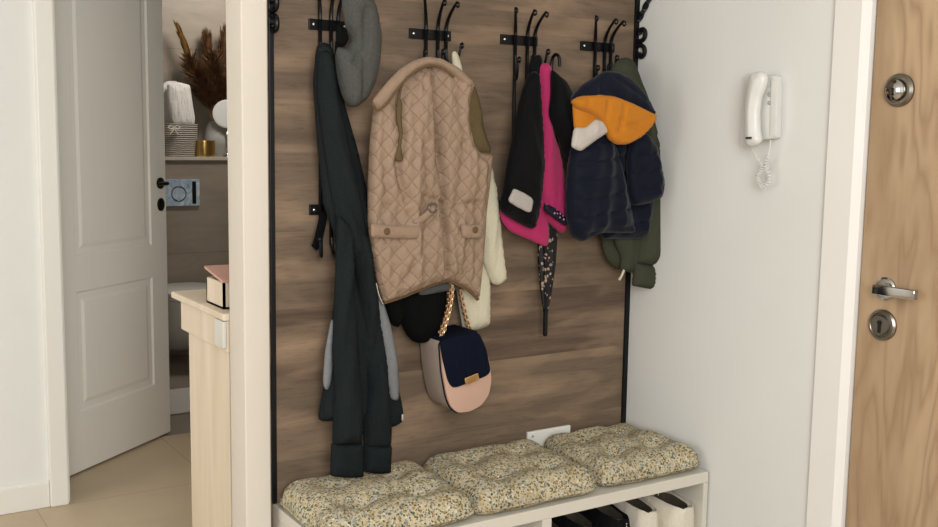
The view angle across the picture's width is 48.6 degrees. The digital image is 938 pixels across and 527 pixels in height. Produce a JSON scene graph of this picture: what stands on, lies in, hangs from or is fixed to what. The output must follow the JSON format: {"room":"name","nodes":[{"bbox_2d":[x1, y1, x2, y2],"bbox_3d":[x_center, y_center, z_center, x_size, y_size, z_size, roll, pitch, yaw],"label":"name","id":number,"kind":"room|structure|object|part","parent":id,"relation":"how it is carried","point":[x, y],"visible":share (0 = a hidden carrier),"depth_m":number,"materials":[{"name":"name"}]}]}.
{"room":"entrance hallway","nodes":[
{"label":"entrance hallway","id":0,"kind":"room"},
{"bbox_2d":[0,0,48,486],"bbox_3d":[-1.931,-0.399,3.275,6.100,2.550,0.162,-4,8,-32],"label":"wall","id":1,"kind":"structure","parent":0,"point":[23,415],"depth_m":3.50,"materials":[{"name":"white paint"}]},
{"bbox_2d":[0,480,49,514],"bbox_3d":[-2.926,0.892,2.696,3.468,0.095,0.014,-4,8,-32],"label":"baseboard","id":2,"kind":"structure","parent":1,"relation":"attached to","point":[33,495],"depth_m":3.58,"materials":[{"name":"white wood"}]},
{"bbox_2d":[32,0,69,506],"bbox_3d":[-1.169,-0.252,3.825,0.822,2.150,0.275,-4,8,-32],"label":"trim","id":3,"kind":"structure","parent":1,"relation":"attached to","point":[43,10],"depth_m":3.53,"materials":[{"name":"white wood"}]},
{"bbox_2d":[54,0,169,475],"bbox_3d":[-1.394,-0.236,4.098,0.086,2.030,0.702,3,7,18],"label":"door","id":4,"kind":"structure","parent":1,"relation":"in","point":[110,83],"depth_m":4.10,"materials":[{"name":"white wood"}]},
{"bbox_3d":[-1.400,-0.568,4.058,0.012,1.042,0.474,3,7,18],"label":"raised panel","id":5,"kind":"part","parent":4,"relation":"part of","materials":[{"name":"white wood"}]},
{"bbox_3d":[-1.413,0.312,4.165,0.012,0.465,0.474,3,7,18],"label":"raised panel","id":6,"kind":"part","parent":4,"relation":"part of","materials":[{"name":"white wood"}]},
{"bbox_3d":[-1.286,-0.335,4.347,0.048,0.048,0.086,3,7,19],"label":"handle","id":7,"kind":"part","parent":4,"relation":"part of","materials":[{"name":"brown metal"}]},
{"bbox_2d":[0,353,191,526],"bbox_3d":[-1.078,1.068,2.077,6.100,0.050,8.400,-4,8,-32],"label":"floor","id":8,"kind":"structure","parent":0,"point":[148,484],"depth_m":3.82,"materials":[{"name":"beige tile"}]},
{"bbox_2d":[170,387,189,414],"bbox_3d":[-1.431,0.670,5.065,0.850,0.010,0.460,-4,8,-32],"label":"bath mat","id":9,"kind":"object","parent":8,"relation":"on","point":[180,397],"visible":0.12,"depth_m":5.05,"materials":[{"name":"fabric"}]},
{"bbox_2d":[171,289,231,526],"bbox_3d":[-0.308,0.510,2.918,0.924,0.880,0.413,-4,8,-32],"label":"console table","id":10,"kind":"object","parent":8,"relation":"on","point":[207,325],"visible":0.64,"depth_m":2.62,"materials":[{"name":"beige wood"}]},
{"bbox_2d":[204,264,229,308],"bbox_3d":[-0.558,0.054,2.599,0.168,0.092,0.132,-4,8,-32],"label":"box","id":11,"kind":"object","parent":10,"relation":"on","point":[217,285],"visible":0.43,"depth_m":2.55,"materials":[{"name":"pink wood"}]},
{"bbox_3d":[-0.558,0.022,2.595,0.168,0.027,0.132,-4,8,-32],"label":"lid","id":12,"kind":"part","parent":11,"relation":"part of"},
{"bbox_2d":[273,467,707,526],"bbox_3d":[0.084,0.777,2.670,1.101,0.420,0.350,-4,8,-32],"label":"storage bench","id":13,"kind":"object","parent":8,"relation":"on","point":[691,485],"visible":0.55,"depth_m":2.59,"materials":[{"name":"white wood"}]},
{"bbox_3d":[-0.372,0.821,2.381,0.020,0.390,0.349,-4,8,-32],"label":"panel","id":14,"kind":"part","parent":13,"relation":"part of","materials":[{"name":"white wood"}]},
{"bbox_2d":[280,460,473,526],"bbox_3d":[-0.219,0.550,2.444,0.405,0.075,0.358,-4,8,-32],"label":"seat cushion","id":15,"kind":"object","parent":13,"relation":"on","point":[410,495],"visible":0.93,"depth_m":2.37,"materials":[{"name":"fabric"}]},
{"bbox_2d":[423,439,596,514],"bbox_3d":[0.097,0.531,2.645,0.396,0.073,0.350,-4,8,-32],"label":"seat cushion","id":16,"kind":"object","parent":13,"relation":"on","point":[518,474],"visible":0.96,"depth_m":2.56,"materials":[{"name":"fabric"}]},
{"bbox_2d":[552,511,597,526],"bbox_3d":[0.243,0.685,2.743,0.108,0.124,0.268,-4,8,-32],"label":"shoe","id":17,"kind":"object","parent":13,"relation":"on","point":[577,519],"visible":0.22,"depth_m":2.69,"materials":[{"name":"black leather"}]},
{"bbox_2d":[582,504,629,526],"bbox_3d":[0.332,0.679,2.799,0.108,0.124,0.268,-4,8,-32],"label":"shoe","id":18,"kind":"object","parent":13,"relation":"on","point":[610,515],"visible":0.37,"depth_m":2.72,"materials":[{"name":"black leather"}]},
{"bbox_2d":[544,423,699,486],"bbox_3d":[0.404,0.512,2.844,0.363,0.073,0.348,-4,8,-32],"label":"seat cushion","id":19,"kind":"object","parent":13,"relation":"on","point":[622,453],"visible":0.93,"depth_m":2.76,"materials":[{"name":"fabric"}]},
{"bbox_2d":[613,497,658,526],"bbox_3d":[0.417,0.674,2.856,0.106,0.124,0.260,-4,8,-32],"label":"sneaker","id":20,"kind":"object","parent":13,"relation":"on","point":[640,513],"visible":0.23,"depth_m":2.76,"materials":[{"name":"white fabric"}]},
{"bbox_2d":[641,491,694,526],"bbox_3d":[0.508,0.671,2.888,0.131,0.124,0.272,-4,8,-32],"label":"sneaker","id":21,"kind":"object","parent":13,"relation":"on","point":[673,510],"visible":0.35,"depth_m":2.79,"materials":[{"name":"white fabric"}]},
{"bbox_3d":[0.541,0.764,2.962,0.016,0.390,0.349,-4,8,-32],"label":"panel","id":22,"kind":"part","parent":13,"relation":"part of","materials":[{"name":"white wood"}]},
{"bbox_2d":[162,0,228,354],"bbox_3d":[-1.954,-0.737,6.077,2.900,2.550,0.380,-4,8,-32],"label":"wall","id":23,"kind":"structure","parent":0,"point":[197,236],"depth_m":6.16,"materials":[{"name":"beige tile"}]},
{"bbox_2d":[165,179,199,205],"bbox_3d":[-1.677,-0.413,6.059,0.212,0.155,0.017,-4,8,-32],"label":"flush plate","id":24,"kind":"object","parent":23,"relation":"attached to","point":[179,192],"visible":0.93,"depth_m":6.06,"materials":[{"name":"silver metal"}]},
{"bbox_2d":[168,282,205,351],"bbox_3d":[-1.572,0.327,5.878,0.372,0.377,0.586,-4,8,-32],"label":"toilet","id":25,"kind":"object","parent":23,"relation":"attached to","point":[178,337],"visible":0.2,"depth_m":5.76,"materials":[{"name":"white ceramic"}]},
{"bbox_3d":[-1.558,0.174,5.840,0.368,0.015,0.538,-4,8,-32],"label":"seat","id":26,"kind":"part","parent":25,"relation":"part of","materials":[{"name":"white ceramic"}]},
{"bbox_3d":[-1.574,0.347,5.883,0.360,0.335,0.580,-4,8,-32],"label":"bowl","id":27,"kind":"part","parent":25,"relation":"part of","materials":[{"name":"white ceramic"}]},
{"bbox_3d":[-1.558,0.153,5.838,0.372,0.022,0.542,-4,8,-32],"label":"lid","id":28,"kind":"part","parent":25,"relation":"part of","materials":[{"name":"white ceramic"}]},
{"bbox_2d":[165,156,227,159],"bbox_3d":[-1.903,-0.610,6.009,2.900,0.020,0.215,-4,8,-32],"label":"trim","id":29,"kind":"structure","parent":23,"relation":"attached to","point":[166,157],"depth_m":6.08,"materials":[{"name":"wood"}]},
{"bbox_2d":[164,123,197,156],"bbox_3d":[-1.704,-0.726,6.106,0.228,0.190,0.194,-4,8,-32],"label":"wicker basket","id":30,"kind":"object","parent":29,"relation":"on","point":[180,139],"visible":0.9,"depth_m":6.05,"materials":[{"name":"grey wicker"}]},
{"bbox_2d":[164,81,176,123],"bbox_3d":[-1.750,-0.934,6.096,0.122,0.275,0.061,-4,8,-32],"label":"folded towel","id":31,"kind":"object","parent":30,"relation":"in","point":[166,114],"visible":0.27,"depth_m":6.07,"materials":[{"name":"white fabric"}]},
{"bbox_2d":[167,82,194,123],"bbox_3d":[-1.679,-0.924,6.057,0.161,0.263,0.063,-4,8,-32],"label":"folded towel","id":32,"kind":"object","parent":30,"relation":"in","point":[179,97],"visible":0.98,"depth_m":6.03,"materials":[{"name":"white fabric"}]},
{"bbox_2d":[196,140,214,156],"bbox_3d":[-1.563,-0.682,6.159,0.115,0.096,0.100,-4,8,-32],"label":"candle holder","id":33,"kind":"object","parent":29,"relation":"on","point":[204,148],"visible":1,"depth_m":6.12,"materials":[{"name":"gold metal"}]},
{"bbox_2d":[203,121,226,156],"bbox_3d":[-1.517,-0.752,6.261,0.167,0.212,0.167,-4,8,-32],"label":"vase","id":34,"kind":"object","parent":29,"relation":"on","point":[213,131],"visible":0.63,"depth_m":6.20,"materials":[{"name":"white ceramic"}]},
{"bbox_2d":[173,20,212,120],"bbox_3d":[-1.621,-1.113,6.124,0.254,0.636,0.042,-5,9,-39],"label":"plume","id":35,"kind":"object","parent":34,"relation":"in","point":[185,46],"visible":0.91,"depth_m":6.05},
{"bbox_2d":[177,48,213,119],"bbox_3d":[-1.600,-1.037,6.126,0.255,0.485,0.166,-4,8,-32],"label":"plume","id":36,"kind":"object","parent":34,"relation":"in","point":[189,65],"visible":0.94,"depth_m":6.08,"materials":[{"name":"brown plant"}]},
{"bbox_2d":[183,62,217,109],"bbox_3d":[-1.575,-0.996,6.135,0.238,0.404,0.179,-4,8,-32],"label":"plume","id":37,"kind":"object","parent":34,"relation":"in","point":[211,102],"visible":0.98,"depth_m":6.12,"materials":[{"name":"brown plant"}]},
{"bbox_2d":[200,28,213,76],"bbox_3d":[-1.558,-1.109,6.196,0.084,0.612,0.072,0,7,-7],"label":"plume","id":38,"kind":"object","parent":34,"relation":"in","point":[206,38],"visible":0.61,"depth_m":6.16,"materials":[{"name":"brown plant"}]},
{"bbox_2d":[201,47,226,103],"bbox_3d":[-1.517,-1.042,6.172,0.179,0.487,0.184,-4,8,-32],"label":"plume","id":39,"kind":"object","parent":34,"relation":"in","point":[213,57],"visible":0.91,"depth_m":6.14,"materials":[{"name":"brown plant"}]},
{"bbox_2d":[212,72,226,102],"bbox_3d":[-1.478,-0.987,6.208,0.184,0.370,0.183,-4,8,-32],"label":"plume","id":40,"kind":"object","parent":34,"relation":"in","point":[224,91],"visible":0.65,"depth_m":6.17,"materials":[{"name":"brown plant"}]},
{"bbox_2d":[217,23,226,72],"bbox_3d":[-1.473,-1.124,6.224,0.095,0.638,0.078,-4,8,-32],"label":"plume","id":41,"kind":"object","parent":34,"relation":"in","point":[222,43],"visible":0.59,"depth_m":6.19,"materials":[{"name":"brown plant"}]},
{"bbox_2d":[213,100,227,156],"bbox_3d":[-1.441,-0.805,6.187,0.168,0.338,0.048,0,7,-9],"label":"vanity mirror","id":42,"kind":"object","parent":29,"relation":"on","point":[220,109],"visible":0.52,"depth_m":6.16,"materials":[{"name":"silver metal"}]},
{"bbox_3d":[-1.444,-0.728,6.196,0.010,0.166,0.010,-4,8,-32],"label":"stem","id":43,"kind":"part","parent":42,"relation":"part of","materials":[{"name":"silver metal"}]},
{"bbox_2d":[226,0,270,526],"bbox_3d":[0.003,-0.300,2.697,1.271,2.550,0.100,-4,8,-32],"label":"wall","id":44,"kind":"structure","parent":0,"point":[246,20],"depth_m":2.37,"materials":[{"name":"white paint"}]},
{"bbox_2d":[267,0,634,526],"bbox_3d":[0.001,-0.150,2.708,1.115,2.250,0.027,-4,8,-32],"label":"wood panel","id":45,"kind":"object","parent":44,"relation":"attached to","point":[571,375],"depth_m":2.71,"materials":[{"name":"laminate"}]},
{"bbox_2d":[268,0,279,503],"bbox_3d":[-0.367,-0.288,2.253,0.017,1.778,0.330,-4,8,-32],"label":"metal frame","id":46,"kind":"object","parent":45,"relation":"attached to","point":[273,5],"visible":1,"depth_m":2.41,"materials":[{"name":"black metal"}]},
{"bbox_2d":[308,0,349,257],"bbox_3d":[-0.316,-0.340,2.419,0.121,0.658,0.097,-4,8,-32],"label":"coat hook rack","id":47,"kind":"object","parent":45,"relation":"attached to","point":[319,24],"visible":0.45,"depth_m":2.43,"materials":[{"name":"black metal"}]},
{"bbox_3d":[-0.336,-0.130,2.488,0.102,0.025,0.006,-4,8,-32],"label":"mounting plate","id":48,"kind":"part","parent":47,"relation":"part of","materials":[{"name":"black metal"}]},
{"bbox_2d":[311,211,326,250],"bbox_3d":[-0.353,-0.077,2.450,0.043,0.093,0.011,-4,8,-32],"label":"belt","id":49,"kind":"object","parent":47,"relation":"hanging from","point":[321,225],"visible":0.91,"depth_m":2.44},
{"bbox_3d":[-0.350,-0.309,2.445,0.009,0.538,0.009,6,8,35],"label":"rod","id":50,"kind":"part","parent":47,"relation":"part of","materials":[{"name":"black metal"}]},
{"bbox_3d":[-0.329,-0.559,2.437,0.102,0.025,0.006,-4,8,-32],"label":"mounting plate","id":51,"kind":"part","parent":47,"relation":"part of","materials":[{"name":"black metal"}]},
{"bbox_3d":[-0.327,-0.311,2.460,0.009,0.538,0.009,0,7,-10],"label":"rod","id":52,"kind":"part","parent":47,"relation":"part of","materials":[{"name":"black metal"}]},
{"bbox_2d":[313,43,403,477],"bbox_3d":[-0.245,0.007,2.459,0.241,1.034,0.098,-4,8,-32],"label":"coat","id":53,"kind":"object","parent":47,"relation":"hanging from","point":[361,394],"visible":1,"depth_m":2.43,"materials":[{"name":"black fabric"}]},
{"bbox_2d":[335,0,381,106],"bbox_3d":[-0.252,-0.513,2.372,0.121,0.309,0.059,-4,8,-32],"label":"hat","id":54,"kind":"object","parent":47,"relation":"hanging from","point":[357,64],"visible":1,"depth_m":2.36,"materials":[{"name":"grey fabric"}]},
{"bbox_2d":[409,0,463,63],"bbox_3d":[-0.079,-0.372,2.568,0.129,0.573,0.097,-4,8,-32],"label":"coat hook rack","id":55,"kind":"object","parent":45,"relation":"attached to","point":[426,34],"visible":0.41,"depth_m":2.57,"materials":[{"name":"black metal"}]},
{"bbox_2d":[384,291,446,342],"bbox_3d":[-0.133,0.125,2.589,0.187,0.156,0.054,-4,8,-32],"label":"sweater","id":56,"kind":"object","parent":55,"relation":"hanging from","point":[420,317],"visible":0.75,"depth_m":2.58,"materials":[{"name":"black fabric"}]},
{"bbox_3d":[-0.110,-0.352,2.594,0.009,0.474,0.009,0,7,-10],"label":"rod","id":57,"kind":"part","parent":55,"relation":"part of","materials":[{"name":"black metal"}]},
{"bbox_2d":[367,57,492,303],"bbox_3d":[-0.087,-0.193,2.504,0.371,0.596,0.084,-4,8,-32],"label":"vest","id":58,"kind":"object","parent":55,"relation":"hanging from","point":[430,160],"visible":1,"depth_m":2.47,"materials":[{"name":"beige fabric"}]},
{"bbox_3d":[-0.097,-0.570,2.585,0.120,0.025,0.006,-4,8,-32],"label":"mounting plate","id":59,"kind":"part","parent":55,"relation":"part of","materials":[{"name":"black metal"}]},
{"bbox_3d":[-0.081,-0.354,2.612,0.009,0.474,0.009,6,8,35],"label":"rod","id":60,"kind":"part","parent":55,"relation":"part of","materials":[{"name":"black metal"}]},
{"bbox_3d":[-0.061,-0.355,2.625,0.009,0.474,0.009,0,7,-10],"label":"rod","id":61,"kind":"part","parent":55,"relation":"part of","materials":[{"name":"black metal"}]},
{"bbox_2d":[420,283,490,412],"bbox_3d":[-0.030,0.191,2.640,0.159,0.369,0.121,-4,8,-32],"label":"handbag","id":62,"kind":"object","parent":55,"relation":"hanging from","point":[455,361],"visible":0.87,"depth_m":2.61,"materials":[{"name":"pink leather"}]},
{"bbox_3d":[-0.008,0.277,2.616,0.152,0.198,0.010,-4,8,-32],"label":"panel","id":63,"kind":"part","parent":62,"relation":"part of","materials":[{"name":"pink leather"}]},
{"bbox_2d":[451,51,506,329],"bbox_3d":[0.024,-0.175,2.646,0.176,0.710,0.069,-4,8,-32],"label":"cardigan","id":64,"kind":"object","parent":55,"relation":"hanging from","point":[494,268],"visible":0.37,"depth_m":2.67,"materials":[{"name":"white fabric"}]},
{"bbox_2d":[498,7,550,209],"bbox_3d":[0.147,-0.378,2.712,0.133,0.558,0.097,-4,8,-32],"label":"coat hook rack","id":65,"kind":"object","parent":45,"relation":"attached to","point":[515,39],"visible":0.52,"depth_m":2.72,"materials":[{"name":"black metal"}]},
{"bbox_3d":[0.118,-0.367,2.739,0.009,0.477,0.009,6,8,35],"label":"rod","id":66,"kind":"part","parent":65,"relation":"part of","materials":[{"name":"black metal"}]},
{"bbox_3d":[0.132,-0.587,2.730,0.118,0.025,0.006,-4,8,-32],"label":"mounting plate","id":67,"kind":"part","parent":65,"relation":"part of","materials":[{"name":"black metal"}]},
{"bbox_3d":[0.151,-0.370,2.760,0.009,0.477,0.009,0,7,-10],"label":"rod","id":68,"kind":"part","parent":65,"relation":"part of","materials":[{"name":"black metal"}]},
{"bbox_3d":[0.171,-0.371,2.773,0.009,0.477,0.009,6,8,35],"label":"rod","id":69,"kind":"part","parent":65,"relation":"part of","materials":[{"name":"black metal"}]},
{"bbox_2d":[499,55,573,245],"bbox_3d":[0.181,-0.287,2.672,0.244,0.496,0.085,-4,9,-36],"label":"jacket","id":70,"kind":"object","parent":65,"relation":"hanging from","point":[533,190],"visible":0.98,"depth_m":2.66,"materials":[{"name":"black fabric"}]},
{"bbox_3d":[0.227,-0.127,2.715,0.075,0.059,0.014,-4,8,-32],"label":"dotted trim","id":71,"kind":"part","parent":70,"relation":"part of","materials":[{"name":"black fabric"}]},
{"bbox_2d":[538,53,561,335],"bbox_3d":[0.212,-0.178,2.773,0.053,0.756,0.060,1,7,3],"label":"folded umbrella","id":72,"kind":"object","parent":65,"relation":"hanging from","point":[547,254],"visible":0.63,"depth_m":2.79,"materials":[{"name":"black fabric"}]},
{"bbox_3d":[0.227,-0.486,2.724,0.009,0.130,0.045,-4,8,-32],"label":"crook handle","id":73,"kind":"part","parent":72,"relation":"part of","materials":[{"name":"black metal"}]},
{"bbox_3d":[0.225,0.490,2.926,0.150,0.052,0.012,-4,8,-32],"label":"outlet strip","id":74,"kind":"part","parent":45,"relation":"part of","materials":[{"name":"white plastic"}]},
{"bbox_2d":[580,15,626,77],"bbox_3d":[0.369,-0.391,2.854,0.138,0.556,0.097,-4,8,-32],"label":"coat hook rack","id":75,"kind":"object","parent":45,"relation":"attached to","point":[595,46],"visible":0.44,"depth_m":2.86,"materials":[{"name":"black metal"}]},
{"bbox_3d":[0.345,-0.381,2.883,0.009,0.476,0.009,6,8,35],"label":"rod","id":76,"kind":"part","parent":75,"relation":"part of","materials":[{"name":"black metal"}]},
{"bbox_3d":[0.356,-0.599,2.873,0.120,0.025,0.006,-4,8,-32],"label":"mounting plate","id":77,"kind":"part","parent":75,"relation":"part of","materials":[{"name":"black metal"}]},
{"bbox_3d":[0.373,-0.383,2.901,0.009,0.476,0.009,0,7,-10],"label":"rod","id":78,"kind":"part","parent":75,"relation":"part of","materials":[{"name":"black metal"}]},
{"bbox_3d":[0.392,-0.384,2.913,0.009,0.476,0.009,0,7,-10],"label":"rod","id":79,"kind":"part","parent":75,"relation":"part of","materials":[{"name":"black metal"}]},
{"bbox_2d":[565,71,664,240],"bbox_3d":[0.394,-0.281,2.763,0.372,0.450,0.126,-4,8,-32],"label":"puffer jacket","id":80,"kind":"object","parent":75,"relation":"hanging from","point":[615,177],"visible":1,"depth_m":2.71,"materials":[{"name":"blue fabric"}]},
{"bbox_2d":[570,71,655,113],"bbox_3d":[0.380,-0.442,2.707,0.276,0.116,0.063,-4,8,-32],"label":"hood","id":81,"kind":"object","parent":80,"relation":"attached to","point":[609,92],"depth_m":2.66,"materials":[{"name":"blue fabric"}]},
{"bbox_2d":[600,57,660,288],"bbox_3d":[0.469,-0.243,2.899,0.224,0.648,0.094,-4,8,-32],"label":"jacket","id":82,"kind":"object","parent":75,"relation":"hanging from","point":[638,257],"visible":0.38,"depth_m":2.90,"materials":[{"name":"green fabric"}]},
{"bbox_2d":[611,57,648,98],"bbox_3d":[0.446,-0.488,2.836,0.138,0.145,0.051,-4,8,-32],"label":"hood","id":83,"kind":"object","parent":82,"relation":"attached to","point":[626,66],"depth_m":2.80,"materials":[{"name":"green fabric"}]},
{"bbox_2d":[621,0,650,422],"bbox_3d":[0.558,-0.345,2.842,0.018,1.778,0.330,-4,8,-32],"label":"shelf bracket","id":84,"kind":"object","parent":45,"relation":"attached to","point":[638,15],"visible":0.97,"depth_m":3.02,"materials":[{"name":"black metal"}]},
{"bbox_2d":[626,0,834,526],"bbox_3d":[1.666,-0.103,1.276,0.150,2.550,4.360,-4,8,-32],"label":"wall","id":85,"kind":"structure","parent":0,"point":[722,347],"depth_m":2.68,"materials":[{"name":"white paint"}]},
{"bbox_2d":[740,71,781,188],"bbox_3d":[0.707,-0.328,2.558,0.068,0.284,0.120,-4,8,-32],"label":"handset","id":86,"kind":"object","parent":85,"relation":"attached to","point":[761,117],"visible":1,"depth_m":2.53,"materials":[{"name":"white plastic"}]},
{"bbox_3d":[0.718,-0.244,2.556,0.013,0.119,0.072,-4,8,-32],"label":"coiled cord","id":87,"kind":"part","parent":86,"relation":"part of","materials":[{"name":"white plastic"}]},
{"bbox_2d":[806,0,877,526],"bbox_3d":[1.149,0.012,1.967,0.032,2.140,1.148,-4,8,-32],"label":"trim","id":88,"kind":"structure","parent":85,"relation":"attached to","point":[854,34],"depth_m":2.40,"materials":[{"name":"white wood"}]},
{"bbox_2d":[846,0,937,526],"bbox_3d":[1.153,0.050,1.974,0.082,2.047,0.946,-4,8,-32],"label":"door","id":89,"kind":"structure","parent":85,"relation":"in","point":[893,481],"depth_m":2.28,"materials":[{"name":"brown wood"}]},
{"bbox_3d":[0.927,0.057,2.313,0.008,0.052,0.052,-4,8,-32],"label":"handle","id":90,"kind":"part","parent":89,"relation":"part of","materials":[{"name":"silver metal"}]},
{"bbox_3d":[0.934,0.062,2.268,0.028,0.022,0.105,-4,8,-32],"label":"lever","id":91,"kind":"part","parent":89,"relation":"part of","materials":[{"name":"silver metal"}]},
{"bbox_3d":[0.925,-0.376,2.251,0.017,0.048,0.048,-4,8,-32],"label":"lock knob","id":92,"kind":"part","parent":89,"relation":"part of","materials":[{"name":"silver metal"}]}
]}

